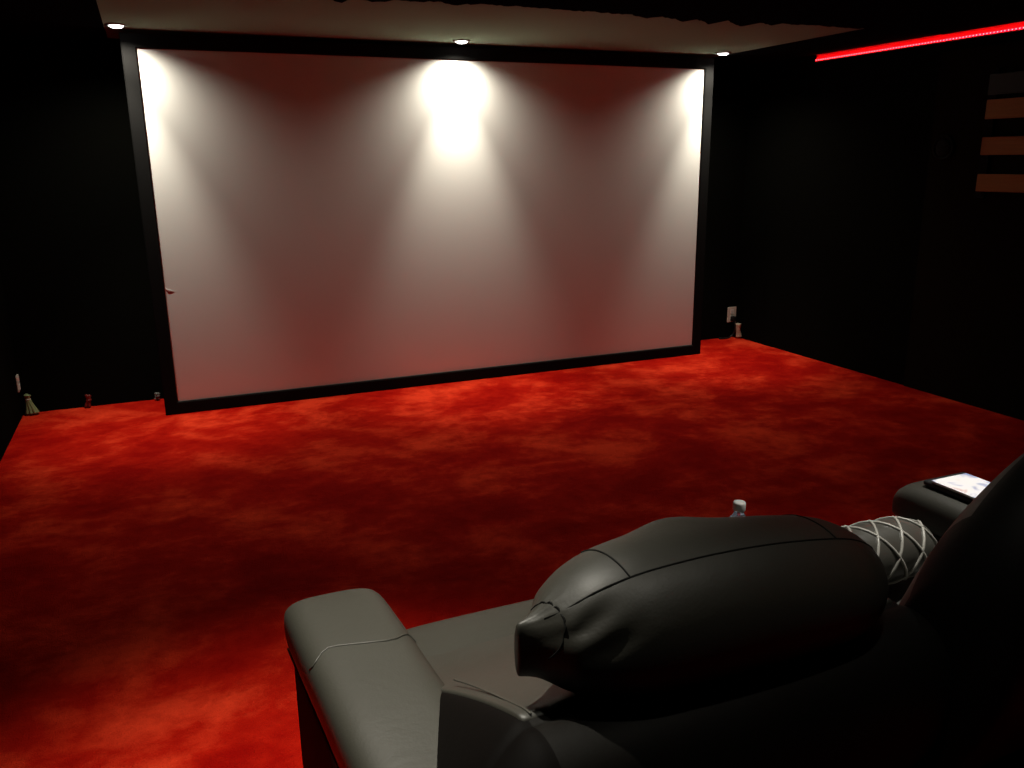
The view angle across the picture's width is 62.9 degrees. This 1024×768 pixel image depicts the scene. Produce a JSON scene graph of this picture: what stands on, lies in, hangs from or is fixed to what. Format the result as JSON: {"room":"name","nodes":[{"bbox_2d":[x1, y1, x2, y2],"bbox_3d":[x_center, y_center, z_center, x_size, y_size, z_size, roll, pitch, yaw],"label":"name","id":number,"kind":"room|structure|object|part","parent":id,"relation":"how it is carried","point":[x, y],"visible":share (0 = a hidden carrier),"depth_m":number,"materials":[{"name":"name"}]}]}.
{"room":"home theater","nodes":[
{"label":"home theater","id":0,"kind":"room"},
{"bbox_2d":[0,275,23,461],"bbox_3d":[-1.671,-0.046,1.692,0.100,2.172,7.020,-7,16,-22],"label":"wall","id":1,"kind":"structure","parent":0,"point":[11,407],"depth_m":4.75,"materials":[{"name":"black paint"}]},
{"bbox_2d":[15,374,20,391],"bbox_3d":[-2.963,-0.005,5.021,0.011,0.100,0.072,-7,16,-22],"label":"wall outlet","id":2,"kind":"object","parent":1,"relation":"attached to","point":[17,375],"visible":1,"depth_m":5.00,"materials":[{"name":"beige plastic"}]},
{"bbox_2d":[0,36,750,413],"bbox_3d":[-0.575,-1.172,5.877,5.505,2.172,0.100,-7,16,-22],"label":"wall","id":3,"kind":"structure","parent":0,"point":[74,273],"depth_m":5.03,"materials":[{"name":"black paint"}]},
{"bbox_2d":[727,307,735,321],"bbox_3d":[1.847,-0.584,7.031,0.086,0.128,0.011,-7,16,-22],"label":"wall outlet","id":4,"kind":"object","parent":3,"relation":"attached to","point":[731,311],"visible":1,"depth_m":7.02,"materials":[{"name":"beige plastic"}]},
{"bbox_2d":[96,0,863,57],"bbox_3d":[0.804,-1.441,2.414,5.505,0.100,7.220,-7,16,-22],"label":"ceiling","id":5,"kind":"structure","parent":0,"point":[429,23],"depth_m":4.56,"materials":[{"name":"grey paint"}]},
{"bbox_2d":[105,23,126,27],"bbox_3d":[-2.067,-1.867,4.367,0.104,0.018,0.104,-7,16,-22],"label":"recessed light","id":6,"kind":"object","parent":5,"relation":"in","point":[112,25],"visible":1,"depth_m":4.34,"materials":[{"name":"grey glass"}]},
{"bbox_2d":[453,39,469,43],"bbox_3d":[-0.306,-2.078,5.084,0.104,0.018,0.104,-7,16,-22],"label":"recessed light","id":7,"kind":"object","parent":5,"relation":"in","point":[459,41],"visible":1,"depth_m":5.06,"materials":[{"name":"grey glass"}]},
{"bbox_2d":[0,0,1023,65],"bbox_3d":[0.804,-1.384,2.431,5.301,0.017,7.013,-7,16,-22],"label":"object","id":8,"kind":"structure","parent":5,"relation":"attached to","point":[882,21],"depth_m":4.19,"materials":[{"name":"black"}]},
{"bbox_2d":[715,52,730,55],"bbox_3d":[1.465,-2.290,5.806,0.104,0.018,0.104,-7,16,-22],"label":"recessed light","id":9,"kind":"object","parent":5,"relation":"in","point":[717,53],"visible":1,"depth_m":5.78,"materials":[{"name":"grey"}]},
{"bbox_2d":[0,337,1023,767],"bbox_3d":[0.828,0.754,2.998,5.505,0.100,7.220,-7,16,-22],"label":"floor","id":10,"kind":"structure","parent":0,"point":[153,562],"depth_m":3.73,"materials":[{"name":"red carpet"}]},
{"bbox_2d":[23,393,38,413],"bbox_3d":[-2.917,0.121,5.074,0.079,0.127,0.057,-7,16,-22],"label":"cable bundle","id":11,"kind":"object","parent":10,"relation":"on","point":[30,408],"visible":1,"depth_m":5.06,"materials":[{"name":"green"}]},
{"bbox_2d":[84,394,91,406],"bbox_3d":[-2.643,0.104,5.213,0.048,0.082,0.038,-7,16,-22],"label":"stub","id":12,"kind":"object","parent":10,"relation":"on","point":[88,397],"visible":1,"depth_m":5.21,"materials":[{"name":"red"}]},
{"bbox_2d":[154,392,159,399],"bbox_3d":[-2.276,0.077,5.366,0.035,0.050,0.037,9,18,32],"label":"stub","id":13,"kind":"object","parent":10,"relation":"on","point":[157,394],"visible":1,"depth_m":5.36,"materials":[{"name":"grey"}]},
{"bbox_2d":[119,32,713,414],"bbox_3d":[-0.341,-1.071,5.529,3.856,2.152,0.090,-7,16,-22],"label":"projection screen","id":14,"kind":"object","parent":10,"relation":"on","point":[320,219],"visible":1,"depth_m":5.35,"materials":[{"name":"white fabric"}]},
{"bbox_2d":[284,453,1023,767],"bbox_3d":[0.560,0.512,1.608,1.812,1.081,1.066,-7,16,-22],"label":"loveseat","id":15,"kind":"object","parent":10,"relation":"on","point":[762,641],"visible":0.98,"depth_m":1.21,"materials":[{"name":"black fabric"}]},
{"bbox_3d":[-0.143,0.854,1.360,0.181,0.530,1.026,-8,17,-25],"label":"arm","id":16,"kind":"part","parent":15,"relation":"part of","materials":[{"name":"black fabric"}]},
{"bbox_3d":[0.157,0.660,1.705,0.700,0.220,0.655,-7,16,-22],"label":"seat","id":17,"kind":"part","parent":15,"relation":"part of","materials":[{"name":"grey leather"}]},
{"bbox_3d":[0.190,0.466,1.541,0.694,0.284,0.614,-8,16,-25],"label":"panel","id":18,"kind":"part","parent":15,"relation":"part of","materials":[{"name":"grey leather"}]},
{"bbox_3d":[0.193,0.561,1.483,0.850,0.447,0.804,-7,16,-22],"label":"backrest","id":19,"kind":"part","parent":15,"relation":"part of","materials":[{"name":"black leather"}]},
{"bbox_2d":[514,515,888,699],"bbox_3d":[0.291,0.314,1.230,0.620,0.220,0.240,-7,16,-22],"label":"pillow","id":20,"kind":"object","parent":15,"relation":"on","point":[762,607],"depth_m":1.14,"materials":[{"name":"grey leather"}]},
{"bbox_2d":[730,500,745,516],"bbox_3d":[0.553,0.364,2.051,0.066,0.162,0.066,-7,16,-22],"label":"water bottle","id":21,"kind":"object","parent":15,"relation":"on","point":[739,506],"visible":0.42,"depth_m":2.02,"materials":[{"name":"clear plastic"}]},
{"bbox_2d":[841,516,937,584],"bbox_3d":[0.810,0.397,1.931,0.370,0.153,0.153,-7,16,-22],"label":"bolster cushion","id":22,"kind":"object","parent":15,"relation":"on","point":[902,545],"visible":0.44,"depth_m":1.90,"materials":[{"name":"grey leather"}]},
{"bbox_3d":[0.811,0.582,1.972,0.700,0.220,0.655,-7,16,-22],"label":"seat","id":23,"kind":"part","parent":15,"relation":"part of","materials":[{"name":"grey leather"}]},
{"bbox_2d":[923,472,989,502],"bbox_3d":[1.207,0.282,2.123,0.150,0.014,0.265,-7,16,-22],"label":"tray","id":24,"kind":"object","parent":15,"relation":"on","point":[930,488],"depth_m":2.16,"materials":[{"name":"black"}]},
{"bbox_2d":[931,473,989,498],"bbox_3d":[1.192,0.271,2.124,0.127,0.006,0.196,-7,16,-22],"label":"booklet","id":25,"kind":"object","parent":15,"relation":"on","point":[965,484],"visible":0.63,"depth_m":2.16,"materials":[{"name":"white paper"}]},
{"bbox_3d":[0.957,0.350,1.523,0.695,0.776,0.400,-7,16,-22],"label":"backrest","id":26,"kind":"part","parent":15,"relation":"part of","materials":[{"name":"black leather"}]},
{"bbox_2d":[719,316,735,338],"bbox_3d":[1.801,-0.471,7.004,0.159,0.182,0.052,-7,16,-22],"label":"plug","id":27,"kind":"object","parent":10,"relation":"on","point":[732,318],"visible":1,"depth_m":7.00,"materials":[{"name":"black plastic"}]},
{"bbox_2d":[736,323,741,336],"bbox_3d":[1.901,-0.451,7.012,0.062,0.122,0.047,-7,16,-22],"label":"cable bundle","id":28,"kind":"object","parent":10,"relation":"on","point":[738,325],"visible":1,"depth_m":7.00,"materials":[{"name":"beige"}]},
{"bbox_2d":[735,30,1023,384],"bbox_3d":[3.303,-0.641,3.720,0.100,2.172,7.020,-7,16,-22],"label":"wall","id":29,"kind":"structure","parent":0,"point":[838,150],"depth_m":5.88,"materials":[{"name":"black paint"}]},
{"bbox_2d":[815,21,1023,61],"bbox_3d":[3.359,-1.582,3.150,0.018,0.054,6.200,-7,16,-22],"label":"led strip","id":30,"kind":"object","parent":29,"relation":"attached to","point":[1018,26],"visible":0.98,"depth_m":5.09,"materials":[{"name":"red"}]},
{"bbox_2d":[904,40,1023,420],"bbox_3d":[3.581,-0.386,2.965,0.012,2.060,5.140,-7,16,-22],"label":"wall panel","id":31,"kind":"object","parent":29,"relation":"attached to","point":[966,342],"depth_m":4.94,"materials":[{"name":"black"}]},
{"bbox_2d":[974,68,1023,198],"bbox_3d":[2.866,-1.319,4.381,0.035,0.710,0.905,-7,16,-22],"label":"wall rack","id":32,"kind":"object","parent":29,"relation":"attached to","point":[999,82],"visible":1,"depth_m":4.66,"materials":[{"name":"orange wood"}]},
{"bbox_3d":[2.597,-1.423,5.036,0.017,0.150,0.150,-7,16,-22],"label":"wall speaker","id":33,"kind":"object","parent":29,"relation":"attached to","visible":0},
{"bbox_2d":[936,138,950,156],"bbox_3d":[2.594,-1.422,5.035,0.011,0.114,0.114,-7,16,-22],"label":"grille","id":34,"kind":"object","parent":33,"relation":"attached to","point":[943,145],"depth_m":5.03,"materials":[{"name":"black"}]}
]}

